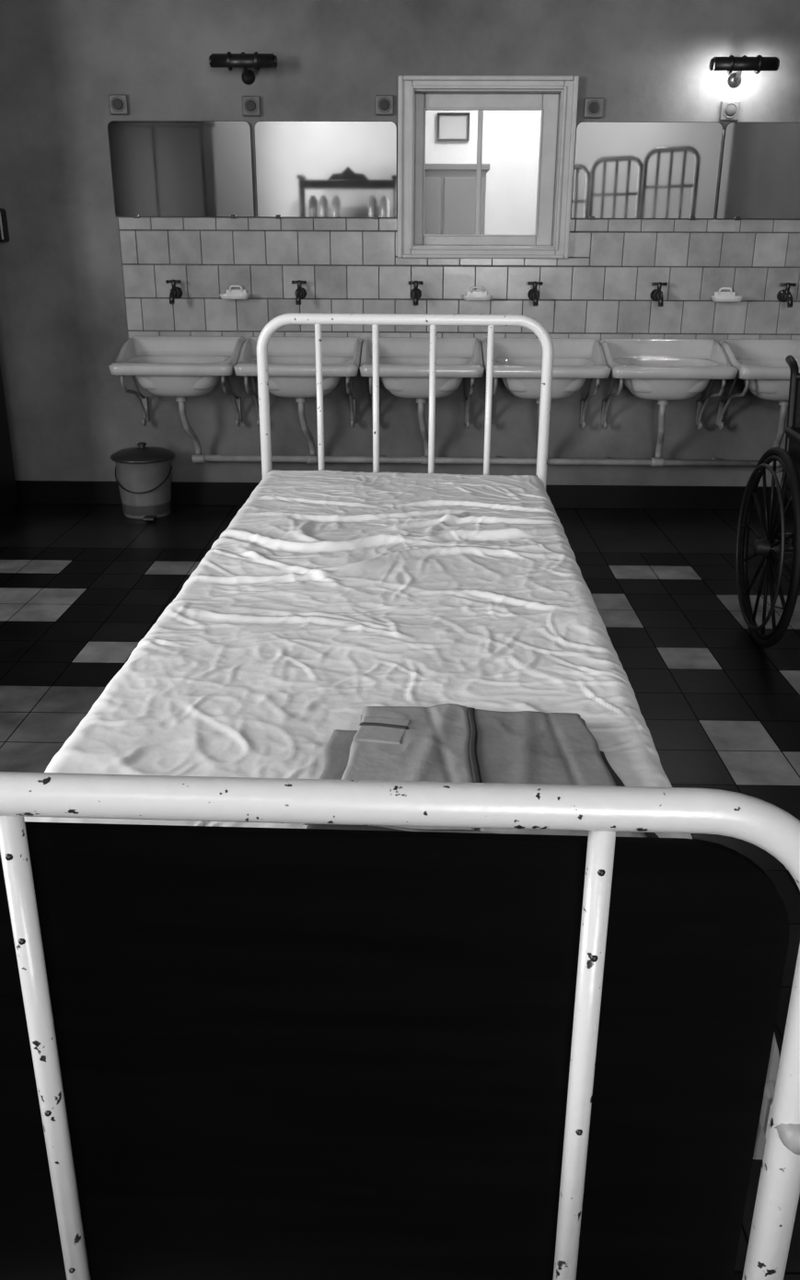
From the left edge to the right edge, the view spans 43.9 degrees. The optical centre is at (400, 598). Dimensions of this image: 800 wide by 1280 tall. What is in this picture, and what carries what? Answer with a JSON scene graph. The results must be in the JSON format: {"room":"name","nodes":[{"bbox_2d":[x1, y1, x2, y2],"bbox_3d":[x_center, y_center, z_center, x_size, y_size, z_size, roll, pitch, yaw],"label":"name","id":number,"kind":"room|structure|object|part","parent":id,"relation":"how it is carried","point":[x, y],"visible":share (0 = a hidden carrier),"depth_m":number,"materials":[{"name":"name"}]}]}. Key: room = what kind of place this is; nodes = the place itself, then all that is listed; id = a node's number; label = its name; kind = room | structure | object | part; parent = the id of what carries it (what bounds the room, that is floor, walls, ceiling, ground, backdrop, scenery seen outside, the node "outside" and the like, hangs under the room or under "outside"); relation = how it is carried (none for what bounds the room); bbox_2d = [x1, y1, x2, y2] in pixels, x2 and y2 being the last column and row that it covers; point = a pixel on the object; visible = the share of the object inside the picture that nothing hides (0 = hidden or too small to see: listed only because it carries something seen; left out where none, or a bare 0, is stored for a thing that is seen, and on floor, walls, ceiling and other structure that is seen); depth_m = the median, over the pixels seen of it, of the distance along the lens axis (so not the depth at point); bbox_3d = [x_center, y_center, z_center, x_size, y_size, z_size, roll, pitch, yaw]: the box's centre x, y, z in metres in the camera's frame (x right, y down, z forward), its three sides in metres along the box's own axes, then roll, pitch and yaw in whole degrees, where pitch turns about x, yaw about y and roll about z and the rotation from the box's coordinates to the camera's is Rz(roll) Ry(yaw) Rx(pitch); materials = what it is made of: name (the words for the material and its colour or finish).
{"room":"hospital room","nodes":[
{"label":"hospital room","id":0,"kind":"room"},
{"bbox_2d":[0,0,799,486],"bbox_3d":[0.110,-2.009,4.696,7.700,3.200,0.160,1,20,1],"label":"wall","id":1,"kind":"structure","parent":0,"point":[63,313],"depth_m":4.75,"materials":[{"name":"paint"}]},
{"bbox_2d":[0,208,9,242],"bbox_3d":[-1.963,-1.766,4.686,0.195,0.153,0.118,1,20,1],"label":"wall telephone","id":2,"kind":"object","parent":1,"relation":"attached to","point":[4,229],"visible":1,"depth_m":4.69,"materials":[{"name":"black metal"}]},
{"bbox_2d":[108,93,128,115],"bbox_3d":[-1.290,-2.262,4.541,0.084,0.084,0.030,1,20,1],"label":"wall socket","id":3,"kind":"object","parent":1,"relation":"attached to","point":[118,103],"depth_m":4.53,"materials":[{"name":"white plastic"}]},
{"bbox_2d":[165,279,182,304],"bbox_3d":[-1.086,-1.471,4.757,0.069,0.111,0.130,1,20,1],"label":"tap","id":4,"kind":"object","parent":1,"relation":"attached to","point":[176,292],"depth_m":4.74,"materials":[{"name":"black metal"}]},
{"bbox_2d":[108,335,245,454],"bbox_3d":[-1.052,-0.957,4.792,0.572,0.570,0.432,1,20,1],"label":"basin","id":5,"kind":"object","parent":1,"relation":"attached to","point":[180,367],"visible":0.96,"depth_m":4.76,"materials":[{"name":"ceramic"}]},
{"bbox_3d":[-1.051,-1.102,4.734,0.572,0.258,0.420,1,20,1],"label":"bowl","id":6,"kind":"part","parent":5,"relation":"part of","materials":[{"name":"ceramic"}]},
{"bbox_2d":[107,120,255,218],"bbox_3d":[-1.020,-2.002,4.634,0.663,0.419,0.022,1,20,1],"label":"wall mirror","id":7,"kind":"object","parent":1,"relation":"attached to","point":[160,168],"depth_m":4.63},
{"bbox_2d":[219,285,250,299],"bbox_3d":[-0.794,-1.470,4.767,0.143,0.067,0.101,1,20,1],"label":"soap dish","id":8,"kind":"object","parent":1,"relation":"attached to","point":[231,294],"visible":1,"depth_m":4.78,"materials":[{"name":"ceramic"}]},
{"bbox_2d":[209,51,277,84],"bbox_3d":[-0.690,-2.366,4.422,0.295,0.115,0.163,1,20,1],"label":"wall lamp","id":9,"kind":"object","parent":1,"relation":"attached to","point":[228,60],"depth_m":4.35,"materials":[{"name":"black metal"}]},
{"bbox_2d":[241,95,261,116],"bbox_3d":[-0.680,-2.251,4.533,0.084,0.084,0.030,1,20,1],"label":"wall socket","id":10,"kind":"object","parent":1,"relation":"attached to","point":[250,104],"depth_m":4.52,"materials":[{"name":"white plastic"}]},
{"bbox_2d":[233,336,362,455],"bbox_3d":[-0.475,-0.952,4.783,0.572,0.570,0.432,1,20,1],"label":"basin","id":11,"kind":"object","parent":1,"relation":"attached to","point":[291,359],"visible":0.79,"depth_m":4.74,"materials":[{"name":"ceramic"}]},
{"bbox_3d":[-0.474,-1.096,4.725,0.572,0.258,0.420,1,20,1],"label":"bowl","id":12,"kind":"part","parent":11,"relation":"part of","materials":[{"name":"ceramic"}]},
{"bbox_2d":[291,279,306,304],"bbox_3d":[-0.482,-1.465,4.748,0.069,0.111,0.130,1,20,1],"label":"tap","id":13,"kind":"object","parent":1,"relation":"attached to","point":[300,293],"depth_m":4.74,"materials":[{"name":"black metal"}]},
{"bbox_2d":[254,120,397,219],"bbox_3d":[-0.343,-1.995,4.624,0.660,0.419,0.022,1,20,1],"label":"wall mirror","id":14,"kind":"object","parent":1,"relation":"attached to","point":[305,168],"depth_m":4.62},
{"bbox_2d":[375,94,394,115],"bbox_3d":[-0.070,-2.250,4.522,0.084,0.084,0.030,1,20,1],"label":"wall socket","id":15,"kind":"object","parent":1,"relation":"attached to","point":[384,103],"depth_m":4.51,"materials":[{"name":"white plastic"}]},
{"bbox_2d":[15,480,793,510],"bbox_3d":[0.102,-0.534,5.143,7.400,0.122,0.018,1,20,1],"label":"baseboard","id":16,"kind":"structure","parent":1,"relation":"attached to","point":[29,492],"depth_m":5.13,"materials":[{"name":"paint"}]},
{"bbox_2d":[408,280,423,305],"bbox_3d":[0.076,-1.460,4.739,0.069,0.111,0.130,1,20,1],"label":"tap","id":17,"kind":"object","parent":1,"relation":"attached to","point":[415,293],"depth_m":4.73,"materials":[{"name":"black metal"}]},
{"bbox_2d":[359,337,484,455],"bbox_3d":[0.102,-0.946,4.774,0.572,0.570,0.432,1,20,1],"label":"basin","id":18,"kind":"object","parent":1,"relation":"attached to","point":[404,362],"visible":0.88,"depth_m":4.74,"materials":[{"name":"ceramic"}]},
{"bbox_3d":[0.103,-1.091,4.716,0.572,0.258,0.420,1,20,1],"label":"bowl","id":19,"kind":"part","parent":18,"relation":"part of","materials":[{"name":"ceramic"}]},
{"bbox_2d":[463,286,492,301],"bbox_3d":[0.371,-1.459,4.749,0.143,0.067,0.101,1,20,1],"label":"soap dish","id":20,"kind":"object","parent":1,"relation":"attached to","point":[474,296],"visible":1,"depth_m":4.77,"materials":[{"name":"ceramic"}]},
{"bbox_2d":[191,453,782,466],"bbox_3d":[0.577,-0.704,5.018,3.250,0.043,0.117,1,20,1],"label":"pipe","id":21,"kind":"object","parent":1,"relation":"attached to","point":[202,458],"visible":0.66,"depth_m":4.97,"materials":[{"name":"metal"}]},
{"bbox_2d":[412,89,563,247],"bbox_3d":[0.400,-2.016,4.683,0.689,0.684,0.170,1,20,1],"label":"lining","id":22,"kind":"object","parent":1,"relation":"attached to","point":[533,91],"visible":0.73,"depth_m":4.56,"materials":[{"name":"paint"}]},
{"bbox_2d":[413,93,559,245],"bbox_3d":[0.400,-2.015,4.680,0.664,0.659,0.045,1,20,1],"label":"window","id":23,"kind":"structure","parent":22,"relation":"attached to","point":[548,104],"depth_m":4.64,"materials":[{"name":"paint"}]},
{"bbox_2d":[397,75,579,258],"bbox_3d":[0.395,-1.987,4.597,0.810,0.776,0.050,1,20,1],"label":"window frame","id":24,"kind":"structure","parent":1,"relation":"attached to","point":[406,84],"depth_m":4.56,"materials":[{"name":"paint"}]},
{"bbox_2d":[527,280,543,306],"bbox_3d":[0.644,-1.454,4.730,0.069,0.111,0.130,1,20,1],"label":"tap","id":25,"kind":"object","parent":1,"relation":"attached to","point":[533,294],"depth_m":4.72,"materials":[{"name":"black metal"}]},
{"bbox_2d":[481,337,611,429],"bbox_3d":[0.679,-0.940,4.765,0.572,0.570,0.432,1,20,1],"label":"basin","id":26,"kind":"object","parent":1,"relation":"attached to","point":[517,361],"visible":0.83,"depth_m":4.70,"materials":[{"name":"ceramic"}]},
{"bbox_3d":[0.680,-1.085,4.707,0.572,0.258,0.420,1,20,1],"label":"bowl","id":27,"kind":"part","parent":26,"relation":"part of","materials":[{"name":"ceramic"}]},
{"bbox_2d":[583,97,604,118],"bbox_3d":[0.881,-2.231,4.511,0.084,0.084,0.030,1,20,1],"label":"wall socket","id":28,"kind":"object","parent":1,"relation":"attached to","point":[593,109],"depth_m":4.50,"materials":[{"name":"white plastic"}]},
{"bbox_2d":[570,121,722,220],"bbox_3d":[1.141,-1.980,4.600,0.671,0.419,0.022,1,20,1],"label":"wall mirror","id":29,"kind":"object","parent":1,"relation":"attached to","point":[622,169],"depth_m":4.59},
{"bbox_2d":[650,281,667,306],"bbox_3d":[1.234,-1.448,4.721,0.069,0.111,0.130,1,20,1],"label":"tap","id":30,"kind":"object","parent":1,"relation":"attached to","point":[657,295],"depth_m":4.71,"materials":[{"name":"black metal"}]},
{"bbox_2d":[599,337,738,457],"bbox_3d":[1.256,-0.935,4.756,0.572,0.570,0.432,1,20,1],"label":"basin","id":31,"kind":"object","parent":1,"relation":"attached to","point":[663,370],"visible":0.98,"depth_m":4.73,"materials":[{"name":"ceramic"}]},
{"bbox_3d":[1.257,-1.079,4.698,0.572,0.258,0.420,1,20,1],"label":"bowl","id":32,"kind":"part","parent":31,"relation":"part of","materials":[{"name":"ceramic"}]},
{"bbox_2d":[710,287,743,302],"bbox_3d":[1.561,-1.447,4.730,0.143,0.067,0.101,1,20,1],"label":"soap dish","id":33,"kind":"object","parent":1,"relation":"attached to","point":[719,296],"visible":1,"depth_m":4.72,"materials":[{"name":"ceramic"}]},
{"bbox_2d":[719,100,740,121],"bbox_3d":[1.499,-2.216,4.505,0.084,0.084,0.030,1,20,1],"label":"wall socket","id":34,"kind":"object","parent":1,"relation":"attached to","point":[729,110],"depth_m":4.50,"materials":[{"name":"white plastic"}]},
{"bbox_2d":[709,55,779,88],"bbox_3d":[1.509,-2.335,4.391,0.295,0.115,0.163,1,20,1],"label":"wall lamp","id":35,"kind":"object","parent":1,"relation":"attached to","point":[731,64],"visible":1,"depth_m":4.32,"materials":[{"name":"black metal"}]},
{"bbox_3d":[1.509,-2.340,4.406,0.064,0.115,0.132,1,20,1],"label":"arm","id":36,"kind":"part","parent":35,"relation":"part of","materials":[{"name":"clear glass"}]},
{"bbox_2d":[709,55,779,74],"bbox_3d":[1.508,-2.339,4.343,0.295,0.076,0.076,1,20,1],"label":"hood","id":37,"kind":"object","parent":35,"relation":"attached to","point":[731,64],"depth_m":4.32,"materials":[{"name":"black metal"}]},
{"bbox_2d":[715,338,799,447],"bbox_3d":[1.833,-0.929,4.747,0.572,0.570,0.432,1,20,1],"label":"basin","id":38,"kind":"object","parent":1,"relation":"attached to","point":[762,366],"visible":0.8,"depth_m":4.79,"materials":[{"name":"ceramic"}]},
{"bbox_3d":[1.833,-1.073,4.689,0.572,0.258,0.420,1,20,1],"label":"bowl","id":39,"kind":"part","parent":38,"relation":"part of","materials":[{"name":"ceramic"}]},
{"bbox_2d":[715,121,799,220],"bbox_3d":[1.817,-1.974,4.590,0.662,0.419,0.022,1,20,1],"label":"wall mirror","id":40,"kind":"object","parent":1,"relation":"attached to","point":[760,178],"depth_m":4.59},
{"bbox_2d":[777,282,796,307],"bbox_3d":[1.842,-1.442,4.711,0.069,0.111,0.130,1,20,1],"label":"tap","id":41,"kind":"object","parent":1,"relation":"attached to","point":[783,296],"depth_m":4.70,"materials":[{"name":"black metal"}]},
{"bbox_2d":[0,503,799,1279],"bbox_3d":[0.030,0.927,1.412,7.700,0.100,8.330,1,20,1],"label":"floor","id":42,"kind":"structure","parent":0,"point":[81,586],"depth_m":3.53,"materials":[{"name":"tile"}]},
{"bbox_2d":[0,365,18,527],"bbox_3d":[-2.292,-1.508,4.279,0.860,2.520,0.550,1,20,1],"label":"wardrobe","id":43,"kind":"object","parent":42,"relation":"on","point":[8,494],"visible":1,"depth_m":4.76,"materials":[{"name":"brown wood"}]},
{"bbox_2d":[110,442,174,521],"bbox_3d":[-1.275,-0.596,4.944,0.312,0.362,0.331,1,20,1],"label":"bucket","id":44,"kind":"object","parent":42,"relation":"on","point":[144,473],"visible":1,"depth_m":4.86,"materials":[{"name":"metal"}]},
{"bbox_3d":[-1.274,-0.735,4.905,0.312,0.074,0.312,1,20,1],"label":"lid","id":45,"kind":"part","parent":44,"relation":"part of","materials":[{"name":"metal"}]},
{"bbox_2d":[0,313,799,1279],"bbox_3d":[-0.031,0.134,1.810,0.814,1.122,2.128,1,20,2],"label":"hospital bed","id":46,"kind":"object","parent":42,"relation":"on","point":[240,1040],"visible":0.98,"depth_m":0.82,"materials":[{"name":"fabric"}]},
{"bbox_3d":[-0.071,0.409,0.824,0.730,0.501,0.008,1,20,2],"label":"foot panel","id":47,"kind":"part","parent":46,"relation":"part of","materials":[{"name":"paint"}]},
{"bbox_3d":[-0.072,0.557,0.860,0.802,0.908,0.032,1,20,2],"label":"foot frame","id":48,"kind":"part","parent":46,"relation":"part of","materials":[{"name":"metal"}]},
{"bbox_3d":[-0.030,0.057,1.784,0.772,0.179,2.010,1,20,2],"label":"mattress with sheet","id":49,"kind":"part","parent":46,"relation":"part of","materials":[{"name":"fabric"}]},
{"bbox_3d":[0.010,-0.233,2.784,0.790,1.092,0.029,1,20,2],"label":"head frame","id":50,"kind":"part","parent":46,"relation":"part of","materials":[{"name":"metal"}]},
{"bbox_2d":[302,703,659,837],"bbox_3d":[0.095,0.193,1.151,0.388,0.022,0.311,1,20,2],"label":"folded pyjamas","id":51,"kind":"object","parent":46,"relation":"on","point":[448,742],"visible":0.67,"depth_m":1.17,"materials":[{"name":"grey fabric"}]},
{"bbox_3d":[0.007,0.185,1.159,0.160,0.012,0.286,1,20,2],"label":"panel","id":52,"kind":"part","parent":51,"relation":"part of","materials":[{"name":"grey fabric"}]},
{"bbox_3d":[0.089,0.196,1.150,0.317,0.010,0.283,1,20,2],"label":"panel","id":53,"kind":"part","parent":51,"relation":"part of","materials":[{"name":"grey fabric"}]},
{"bbox_3d":[0.173,0.194,1.144,0.173,0.009,0.298,1,20,2],"label":"panel","id":54,"kind":"part","parent":51,"relation":"part of","materials":[{"name":"grey fabric"}]},
{"bbox_2d":[735,355,799,647],"bbox_3d":[1.533,-0.291,3.289,0.680,0.935,0.961,2,20,5],"label":"wheelchair","id":55,"kind":"object","parent":42,"relation":"on","point":[772,548],"visible":1,"depth_m":3.34,"materials":[{"name":"metal"}]},
{"bbox_3d":[1.533,-0.362,3.263,0.470,0.783,0.667,2,20,5],"label":"frame","id":56,"kind":"part","parent":55,"relation":"part of","materials":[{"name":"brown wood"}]},
{"bbox_3d":[1.528,-0.230,3.258,0.580,0.192,0.500,2,20,5],"label":"seat","id":57,"kind":"part","parent":55,"relation":"part of","materials":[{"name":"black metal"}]},
{"bbox_2d":[414,110,541,234],"bbox_3d":[0.541,-2.457,6.387,3.400,2.900,0.100,1,20,1],"label":"wall","id":58,"kind":"structure","parent":0,"point":[510,138],"depth_m":6.22,"materials":[{"name":"white paint"}]},
{"bbox_2d":[437,112,469,140],"bbox_3d":[0.332,-2.927,6.157,0.200,0.160,0.020,1,20,1],"label":"picture frame","id":59,"kind":"object","parent":58,"relation":"attached to","point":[451,126],"visible":1,"depth_m":6.16,"materials":[{"name":"black metal"}]},
{"bbox_3d":[0.520,-0.771,6.133,3.600,0.100,1.720,1,20,1],"label":"floor","id":60,"kind":"structure","parent":0,"visible":0},
{"bbox_2d":[413,163,489,245],"bbox_3d":[0.254,-1.825,6.349,0.560,1.735,0.390,1,20,1],"label":"tall cabinet","id":61,"kind":"object","parent":60,"relation":"on","point":[449,189],"visible":0.31,"depth_m":5.94,"materials":[{"name":"wood"}]}
]}

